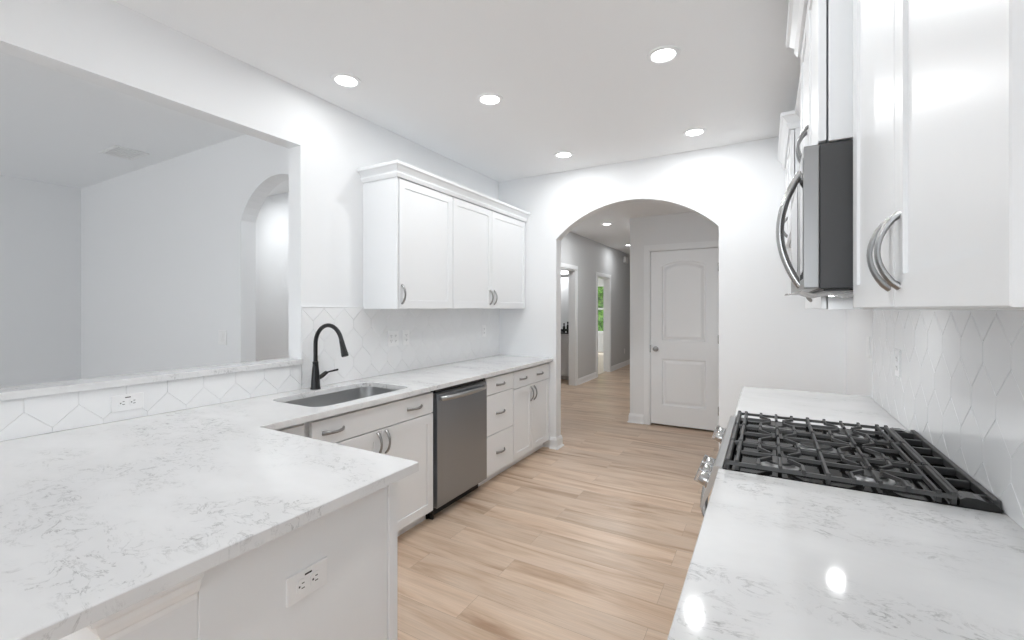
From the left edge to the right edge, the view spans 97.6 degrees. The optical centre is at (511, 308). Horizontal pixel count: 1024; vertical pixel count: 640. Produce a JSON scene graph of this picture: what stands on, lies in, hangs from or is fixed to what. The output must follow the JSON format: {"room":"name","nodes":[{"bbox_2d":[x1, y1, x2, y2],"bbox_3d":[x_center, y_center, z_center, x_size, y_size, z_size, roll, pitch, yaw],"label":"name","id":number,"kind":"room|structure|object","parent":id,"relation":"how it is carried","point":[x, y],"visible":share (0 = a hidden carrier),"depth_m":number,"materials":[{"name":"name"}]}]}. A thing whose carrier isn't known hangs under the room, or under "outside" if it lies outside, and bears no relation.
{"room":"kitchen","nodes":[
{"label":"kitchen","id":0,"kind":"room"},
{"bbox_2d":[0,175,80,386],"bbox_3d":[-5.675,0.026,3.737,0.120,2.747,7.500,0,0,30],"label":"wall","id":1,"kind":"structure","parent":0,"point":[40,222],"depth_m":4.77,"materials":[{"name":"white paint"}]},
{"bbox_2d":[59,593,197,639],"bbox_3d":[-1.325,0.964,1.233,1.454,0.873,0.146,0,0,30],"label":"base cabinet","id":2,"kind":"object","parent":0,"point":[181,623],"depth_m":0.90,"materials":[{"name":"white paint"}]},
{"bbox_2d":[86,572,203,639],"bbox_3d":[-1.276,0.565,1.182,1.390,0.074,0.178,0,0,30],"label":"trim","id":3,"kind":"structure","parent":2,"relation":"attached to","point":[129,619],"depth_m":0.84,"materials":[{"name":"white paint"}]},
{"bbox_2d":[81,134,288,378],"bbox_3d":[-3.162,0.026,4.160,4.394,2.747,0.115,0,0,30],"label":"wall","id":4,"kind":"structure","parent":0,"point":[168,247],"depth_m":4.02,"materials":[{"name":"white paint"}]},
{"bbox_2d":[218,330,226,344],"bbox_3d":[-2.337,0.237,3.621,0.118,0.116,0.008,0,0,30],"label":"light switch","id":5,"kind":"object","parent":4,"relation":"attached to","point":[222,334],"visible":1,"depth_m":3.61,"materials":[{"name":"white plastic"}]},
{"bbox_2d":[0,0,498,358],"bbox_3d":[-2.018,0.026,1.604,0.118,2.747,7.399,0,0,30],"label":"wall","id":6,"kind":"structure","parent":0,"point":[109,44],"depth_m":2.58,"materials":[{"name":"white paint"}]},
{"bbox_2d":[0,358,302,400],"bbox_3d":[-1.967,0.328,1.694,0.173,0.030,2.505,0,0,30],"label":"stone ledge","id":7,"kind":"object","parent":6,"relation":"attached to","point":[51,388],"visible":1,"depth_m":2.03,"materials":[{"name":"stone"}]},
{"bbox_2d":[0,307,498,440],"bbox_3d":[-1.333,0.246,2.682,0.010,0.501,4.849,0,0,30],"label":"tile backsplash","id":8,"kind":"structure","parent":6,"relation":"attached to","point":[436,336],"depth_m":2.87,"materials":[{"name":"white tile"}]},
{"bbox_2d":[111,392,143,412],"bbox_3d":[-1.711,0.419,1.998,0.009,0.072,0.116,0,0,30],"label":"wall outlet","id":9,"kind":"object","parent":8,"relation":"attached to","point":[125,402],"visible":1,"depth_m":2.00,"materials":[{"name":"white plastic"}]},
{"bbox_2d":[118,399,126,406],"bbox_3d":[-1.718,0.419,1.979,0.003,0.036,0.028,0,0,30],"label":"receptacle","id":10,"kind":"object","parent":9,"relation":"attached to","point":[121,402],"depth_m":1.98,"materials":[{"name":"white plastic"}]},
{"bbox_2d":[129,398,136,405],"bbox_3d":[-1.699,0.419,2.013,0.003,0.036,0.028,0,0,30],"label":"receptacle","id":11,"kind":"object","parent":9,"relation":"attached to","point":[132,401],"depth_m":2.01,"materials":[{"name":"white plastic"}]},
{"bbox_2d":[301,306,362,306],"bbox_3d":[-0.714,-0.009,3.772,0.012,0.007,2.342,0,0,30],"label":"strip","id":12,"kind":"object","parent":8,"relation":"on","point":[301,306],"visible":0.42,"depth_m":2.94,"materials":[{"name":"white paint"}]},
{"bbox_2d":[387,330,398,346],"bbox_3d":[-0.905,0.230,3.418,0.009,0.116,0.118,0,0,30],"label":"wall outlet","id":13,"kind":"object","parent":8,"relation":"attached to","point":[392,336],"visible":1,"depth_m":3.41,"materials":[{"name":"white plastic"}]},
{"bbox_2d":[403,330,408,344],"bbox_3d":[-0.835,0.230,3.540,0.009,0.116,0.072,0,0,30],"label":"wall outlet","id":14,"kind":"object","parent":8,"relation":"attached to","point":[405,332],"visible":1,"depth_m":3.53,"materials":[{"name":"white plastic"}]},
{"bbox_2d":[482,325,485,336],"bbox_3d":[-0.281,0.228,4.517,0.009,0.116,0.072,0,0,30],"label":"wall outlet","id":15,"kind":"object","parent":8,"relation":"attached to","point":[483,326],"visible":1,"depth_m":4.51,"materials":[{"name":"white plastic"}]},
{"bbox_2d":[363,177,452,308],"bbox_3d":[-0.747,-0.442,3.358,0.362,0.894,0.618,0,0,30],"label":"upper cabinet","id":16,"kind":"object","parent":6,"relation":"attached to","point":[408,226],"visible":1,"depth_m":3.15,"materials":[{"name":"white paint"}]},
{"bbox_2d":[453,197,524,308],"bbox_3d":[-0.289,-0.442,4.165,0.362,0.894,1.236,0,0,30],"label":"upper cabinet","id":17,"kind":"object","parent":6,"relation":"attached to","point":[488,245],"visible":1,"depth_m":3.98,"materials":[{"name":"white paint"}]},
{"bbox_2d":[357,159,529,221],"bbox_3d":[-0.447,-0.930,3.868,0.380,0.092,1.906,0,0,30],"label":"crown molding","id":18,"kind":"structure","parent":17,"relation":"on","point":[395,168],"depth_m":3.32,"materials":[{"name":"white paint"}]},
{"bbox_2d":[256,192,288,360],"bbox_3d":[-2.427,0.026,5.171,4.114,2.747,0.100,0,0,30],"label":"wall","id":19,"kind":"structure","parent":0,"point":[272,222],"depth_m":5.36,"materials":[{"name":"white paint"}]},
{"bbox_2d":[0,0,807,254],"bbox_3d":[-0.149,-1.397,6.121,8.300,0.100,17.500,0,0,30],"label":"ceiling","id":20,"kind":"structure","parent":0,"point":[577,77],"depth_m":2.65,"materials":[{"name":"white paint"}]},
{"bbox_2d":[98,145,149,160],"bbox_3d":[-3.356,-1.341,3.882,0.330,0.012,0.240,0,0,30],"label":"ceiling vent","id":21,"kind":"object","parent":20,"relation":"in","point":[116,151],"visible":1,"depth_m":3.87,"materials":[{"name":"white plastic"}]},
{"bbox_2d":[331,73,360,87],"bbox_3d":[-0.980,-1.343,2.651,0.169,0.008,0.169,0,0,30],"label":"recessed light","id":22,"kind":"object","parent":20,"relation":"in","point":[346,80],"visible":1,"depth_m":2.64,"materials":[{"name":"white paint"}]},
{"bbox_2d":[477,93,502,105],"bbox_3d":[-0.142,-1.343,2.888,0.169,0.008,0.169,0,0,30],"label":"recessed light","id":23,"kind":"object","parent":20,"relation":"in","point":[490,99],"visible":1,"depth_m":2.88,"materials":[{"name":"white paint"}]},
{"bbox_2d":[554,151,573,157],"bbox_3d":[0.455,-1.343,3.931,0.169,0.008,0.169,0,0,30],"label":"recessed light","id":24,"kind":"object","parent":20,"relation":"in","point":[562,154],"visible":1,"depth_m":3.92,"materials":[{"name":"white paint"}]},
{"bbox_2d":[647,45,679,63],"bbox_3d":[0.804,-1.343,2.381,0.169,0.008,0.169,0,0,30],"label":"recessed light","id":25,"kind":"object","parent":20,"relation":"in","point":[666,53],"visible":1,"depth_m":2.37,"materials":[{"name":"white paint"}]},
{"bbox_2d":[683,128,706,136],"bbox_3d":[1.395,-1.343,3.429,0.169,0.008,0.169,0,0,30],"label":"recessed light","id":26,"kind":"object","parent":20,"relation":"in","point":[692,132],"visible":1,"depth_m":3.42,"materials":[{"name":"white paint"}]},
{"bbox_2d":[398,364,718,639],"bbox_3d":[0.098,1.450,6.556,8.300,0.100,18.500,0,0,30],"label":"floor","id":27,"kind":"structure","parent":0,"point":[594,536],"depth_m":2.70,"materials":[{"name":"brown wood"}]},
{"bbox_2d":[276,423,303,436],"bbox_3d":[-1.288,0.964,2.121,0.623,0.873,0.326,0,0,30],"label":"base cabinet","id":28,"kind":"object","parent":27,"relation":"on","point":[298,429],"visible":0.02,"depth_m":2.07,"materials":[{"name":"white paint"}]},
{"bbox_2d":[198,481,397,639],"bbox_3d":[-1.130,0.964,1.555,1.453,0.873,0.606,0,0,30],"label":"peninsula end panel","id":29,"kind":"object","parent":27,"relation":"on","point":[242,597],"visible":0.26,"depth_m":1.20,"materials":[{"name":"white paint"}]},
{"bbox_2d":[0,355,552,639],"bbox_3d":[-0.488,0.511,2.650,1.510,0.030,4.068,0,0,30],"label":"countertop","id":30,"kind":"structure","parent":29,"relation":"on","point":[98,521],"depth_m":1.22,"materials":[{"name":"stone"}]},
{"bbox_2d":[310,323,348,389],"bbox_3d":[-1.064,0.294,2.755,0.314,0.406,0.195,0,0,30],"label":"kitchen faucet","id":31,"kind":"object","parent":30,"relation":"on","point":[315,377],"visible":1,"depth_m":2.74,"materials":[{"name":"black metal"}]},
{"bbox_2d":[283,387,396,406],"bbox_3d":[-0.977,0.631,2.632,0.453,0.207,0.730,0,0,30],"label":"undermount sink","id":32,"kind":"object","parent":30,"relation":"in","point":[333,398],"visible":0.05,"depth_m":2.85,"materials":[{"name":"silver metal"}]},
{"bbox_2d":[286,556,326,607],"bbox_3d":[-0.525,0.703,1.155,0.009,0.072,0.116,0,0,30],"label":"wall outlet","id":33,"kind":"object","parent":29,"relation":"attached to","point":[299,585],"visible":1,"depth_m":1.15,"materials":[{"name":"white plastic"}]},
{"bbox_2d":[296,578,306,593],"bbox_3d":[-0.532,0.703,1.136,0.003,0.036,0.028,0,0,30],"label":"receptacle","id":34,"kind":"object","parent":33,"relation":"attached to","point":[301,583],"depth_m":1.13,"materials":[{"name":"white plastic"}]},
{"bbox_2d":[310,570,319,584],"bbox_3d":[-0.513,0.703,1.170,0.003,0.036,0.028,0,0,30],"label":"receptacle","id":35,"kind":"object","parent":33,"relation":"attached to","point":[314,574],"depth_m":1.17,"materials":[{"name":"white plastic"}]},
{"bbox_2d":[304,392,432,535],"bbox_3d":[-0.978,0.964,2.667,0.623,0.873,0.929,0,0,30],"label":"base cabinet","id":36,"kind":"object","parent":27,"relation":"on","point":[400,428],"visible":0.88,"depth_m":2.68,"materials":[{"name":"white paint"}]},
{"bbox_2d":[426,378,486,519],"bbox_3d":[-0.569,0.966,3.325,0.624,0.868,0.611,0,0,30],"label":"dishwasher","id":37,"kind":"object","parent":27,"relation":"on","point":[459,412],"visible":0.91,"depth_m":3.14,"materials":[{"name":"silver metal"}]},
{"bbox_2d":[478,372,512,486],"bbox_3d":[-0.335,0.964,3.800,0.623,0.873,0.437,0,0,30],"label":"base cabinet","id":38,"kind":"object","parent":27,"relation":"on","point":[499,387],"visible":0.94,"depth_m":3.65,"materials":[{"name":"white paint"}]},
{"bbox_2d":[506,363,548,468],"bbox_3d":[-0.045,0.964,4.312,0.623,0.873,0.738,0,0,30],"label":"base cabinet","id":39,"kind":"object","parent":27,"relation":"on","point":[530,384],"visible":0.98,"depth_m":4.13,"materials":[{"name":"white paint"}]},
{"bbox_2d":[561,334,568,379],"bbox_3d":[0.741,0.952,9.179,1.270,0.896,0.558,0,0,30],"label":"bathroom vanity","id":40,"kind":"object","parent":27,"relation":"on","point":[564,337],"visible":0.04,"depth_m":8.74,"materials":[{"name":"white paint"}]},
{"bbox_2d":[561,322,568,333],"bbox_3d":[1.108,0.386,8.903,0.260,0.234,0.140,0,0,30],"label":"caddy","id":41,"kind":"object","parent":40,"relation":"on","point":[563,330],"visible":0.6,"depth_m":8.88,"materials":[{"name":"black plastic"}]},
{"bbox_2d":[694,410,1003,517],"bbox_3d":[1.065,0.932,1.588,0.712,0.936,0.756,0,0,30],"label":"gas range","id":42,"kind":"object","parent":27,"relation":"on","point":[895,462],"visible":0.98,"depth_m":1.43,"materials":[{"name":"black metal"}]},
{"bbox_3d":[0.653,0.964,0.772,0.624,0.873,1.064,0,0,30],"label":"base cabinet","id":43,"kind":"object","parent":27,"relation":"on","visible":0},
{"bbox_2d":[667,469,1023,639],"bbox_3d":[0.655,0.511,0.770,0.640,0.030,1.066,0,0,30],"label":"countertop","id":44,"kind":"structure","parent":43,"relation":"on","point":[773,558],"depth_m":0.85,"materials":[{"name":"stone"}]},
{"bbox_3d":[1.517,0.964,2.294,0.624,0.873,0.911,0,0,30],"label":"base cabinet","id":45,"kind":"object","parent":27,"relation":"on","visible":0},
{"bbox_2d":[734,387,908,430],"bbox_3d":[1.519,0.511,2.292,0.640,0.030,0.912,0,0,30],"label":"countertop","id":46,"kind":"structure","parent":45,"relation":"on","point":[832,407],"depth_m":2.24,"materials":[{"name":"stone"}]},
{"bbox_2d":[561,270,568,332],"bbox_3d":[-0.120,0.026,10.048,3.875,2.747,0.100,0,0,30],"label":"wall","id":47,"kind":"structure","parent":0,"point":[564,279],"depth_m":9.30,"materials":[{"name":"white paint"}]},
{"bbox_2d":[561,232,629,377],"bbox_3d":[1.811,0.026,9.397,0.125,2.747,9.706,0,0,30],"label":"wall","id":48,"kind":"structure","parent":0,"point":[590,256],"depth_m":9.05,"materials":[{"name":"grey paint"}]},
{"bbox_2d":[561,263,577,385],"bbox_3d":[0.888,0.318,7.757,0.148,2.165,1.020,0,0,30],"label":"door frame","id":49,"kind":"structure","parent":48,"relation":"attached to","point":[573,270],"depth_m":8.12,"materials":[{"name":"white paint"}]},
{"bbox_2d":[578,372,596,384],"bbox_3d":[1.455,1.344,8.617,0.027,0.112,1.025,0,0,30],"label":"baseboard","id":50,"kind":"structure","parent":48,"relation":"attached to","point":[589,377],"depth_m":8.59,"materials":[{"name":"white paint"}]},
{"bbox_2d":[596,272,610,376],"bbox_3d":[1.887,0.333,9.518,0.148,2.135,0.970,0,0,30],"label":"door frame","id":51,"kind":"structure","parent":48,"relation":"attached to","point":[606,278],"depth_m":9.85,"materials":[{"name":"white paint"}]},
{"bbox_2d":[611,359,629,371],"bbox_3d":[2.999,1.344,11.337,0.027,0.112,3.280,0,0,30],"label":"baseboard","id":52,"kind":"structure","parent":48,"relation":"attached to","point":[627,362],"depth_m":10.55,"materials":[{"name":"white paint"}]},
{"bbox_2d":[623,257,627,262],"bbox_3d":[2.768,-1.170,10.904,0.053,0.140,0.260,0,0,30],"label":"door chime","id":53,"kind":"object","parent":48,"relation":"attached to","point":[625,259],"visible":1,"depth_m":10.80,"materials":[{"name":"white plastic"}]},
{"bbox_2d":[598,278,602,351],"bbox_3d":[2.437,0.026,14.553,3.875,2.747,0.120,0,0,30],"label":"wall","id":54,"kind":"structure","parent":0,"point":[600,281],"depth_m":14.27,"materials":[{"name":"white paint"}]},
{"bbox_2d":[598,285,602,333],"bbox_3d":[2.689,0.037,14.364,1.160,1.555,0.120,0,0,30],"label":"window","id":55,"kind":"structure","parent":54,"relation":"in","point":[599,332],"depth_m":14.27,"materials":[{"name":"white paint"}]},
{"bbox_2d":[598,352,606,374],"bbox_3d":[1.228,1.394,12.255,3.840,0.012,5.070,0,0,30],"label":"floor","id":56,"kind":"structure","parent":0,"point":[600,354],"depth_m":11.26,"materials":[{"name":"beige wood"}]},
{"bbox_2d":[613,201,692,217],"bbox_3d":[1.851,-1.228,4.540,1.660,0.239,1.296,0,0,30],"label":"ceiling","id":57,"kind":"structure","parent":0,"point":[634,209],"depth_m":5.04,"materials":[{"name":"white paint"}]},
{"bbox_2d":[499,136,845,447],"bbox_3d":[-0.723,0.026,5.189,7.620,2.747,0.115,0,0,30],"label":"wall","id":58,"kind":"structure","parent":0,"point":[768,338],"depth_m":3.72,"materials":[{"name":"white paint"}]},
{"bbox_2d":[549,435,563,449],"bbox_3d":[-0.033,1.344,4.798,1.207,0.112,0.169,0,0,30],"label":"baseboard","id":59,"kind":"structure","parent":58,"relation":"attached to","point":[556,443],"depth_m":4.47,"materials":[{"name":"white paint"}]},
{"bbox_2d":[630,212,718,414],"bbox_3d":[2.200,0.026,5.153,1.660,2.747,0.115,0,0,30],"label":"wall","id":60,"kind":"structure","parent":0,"point":[686,227],"depth_m":5.44,"materials":[{"name":"white paint"}]},
{"bbox_2d":[644,240,718,424],"bbox_3d":[2.011,0.322,5.247,0.894,2.157,0.128,0,0,30],"label":"door frame","id":61,"kind":"structure","parent":60,"relation":"attached to","point":[648,249],"depth_m":5.39,"materials":[{"name":"white paint"}]},
{"bbox_2d":[650,248,718,430],"bbox_3d":[1.979,0.350,5.190,0.764,2.056,0.088,0,0,30],"label":"door","id":62,"kind":"structure","parent":60,"relation":"in","point":[684,283],"depth_m":5.20,"materials":[{"name":"white paint"}]},
{"bbox_2d":[777,0,807,168],"bbox_3d":[1.307,-1.131,1.916,0.365,0.092,3.578,0,0,25],"label":"crown molding","id":63,"kind":"structure","parent":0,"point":[789,120],"depth_m":1.95,"materials":[{"name":"white paint"}]},
{"bbox_2d":[846,309,1006,514],"bbox_3d":[0.722,0.026,0.117,0.120,2.747,7.515,0,0,30],"label":"wall","id":64,"kind":"structure","parent":0,"point":[859,322],"depth_m":2.83,"materials":[{"name":"white paint"}]},
{"bbox_2d":[784,128,800,247],"bbox_3d":[2.062,-0.778,3.025,0.417,0.621,0.898,0,0,30],"label":"upper cabinet","id":65,"kind":"object","parent":64,"relation":"attached to","point":[792,164],"visible":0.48,"depth_m":2.78,"materials":[{"name":"white paint"}]},
{"bbox_2d":[796,0,852,163],"bbox_3d":[1.202,-0.778,1.509,0.417,0.621,0.760,0,0,30],"label":"upper cabinet","id":66,"kind":"object","parent":64,"relation":"attached to","point":[827,44],"visible":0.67,"depth_m":1.26,"materials":[{"name":"white paint"}]},
{"bbox_2d":[776,139,852,296],"bbox_3d":[1.174,-0.254,1.526,0.483,0.418,0.756,0,0,30],"label":"microwave oven","id":67,"kind":"object","parent":66,"relation":"attached to","point":[820,191],"visible":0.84,"depth_m":1.26,"materials":[{"name":"grey paint"}]},
{"bbox_2d":[784,290,852,297],"bbox_3d":[0.854,-0.038,1.266,0.088,0.025,0.231,0,0,-25],"label":"protective film","id":68,"kind":"object","parent":67,"relation":"hanging from","point":[801,293],"visible":0.88,"depth_m":1.25,"materials":[{"name":"plastic"}]},
{"bbox_2d":[805,296,861,308],"bbox_3d":[1.647,-0.542,2.219,0.344,1.094,0.912,0,0,30],"label":"upper cabinet","id":69,"kind":"object","parent":64,"relation":"attached to","point":[823,302],"visible":0.16,"depth_m":1.88,"materials":[{"name":"white paint"}]},
{"bbox_2d":[853,0,1023,309],"bbox_3d":[0.816,-0.543,0.755,0.344,1.091,0.929,0,0,30],"label":"upper cabinet","id":70,"kind":"object","parent":64,"relation":"attached to","point":[938,85],"visible":1,"depth_m":0.62,"materials":[{"name":"white paint"}]},
{"bbox_2d":[873,309,1023,528],"bbox_3d":[1.313,0.250,1.290,0.010,0.494,2.620,0,0,30],"label":"tile backsplash","id":71,"kind":"structure","parent":64,"relation":"attached to","point":[960,386],"depth_m":1.31,"materials":[{"name":"white tile"}]},
{"bbox_2d":[895,349,900,376],"bbox_3d":[1.680,0.239,1.956,0.009,0.116,0.072,0,0,30],"label":"wall outlet","id":72,"kind":"object","parent":71,"relation":"attached to","point":[897,352],"visible":1,"depth_m":1.93,"materials":[{"name":"white plastic"}]},
{"bbox_3d":[3.369,0.026,8.795,0.100,2.747,7.375,0,0,30],"label":"wall","id":73,"kind":"structure","parent":0,"visible":0},
{"bbox_2d":[627,413,643,423],"bbox_3d":[1.575,1.344,5.592,0.195,0.112,0.317,0,0,30],"label":"baseboard","id":74,"kind":"structure","parent":73,"relation":"attached to","point":[632,418],"depth_m":5.46,"materials":[{"name":"white paint"}]},
{"label":"outside","id":75,"kind":"structure","parent":0,"visible":0},
{"bbox_3d":[10.456,1.725,28.560,50.000,0.050,30.000,0,0,30],"label":"ground","id":76,"kind":"structure","parent":75,"visible":0},
{"bbox_2d":[598,287,602,330],"bbox_3d":[4.945,-0.720,21.592,5.601,5.227,4.810,0,0,30],"label":"leafy tree","id":77,"kind":"object","parent":76,"relation":"on","point":[600,289],"visible":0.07,"depth_m":20.26,"materials":[{"name":"green plant"}]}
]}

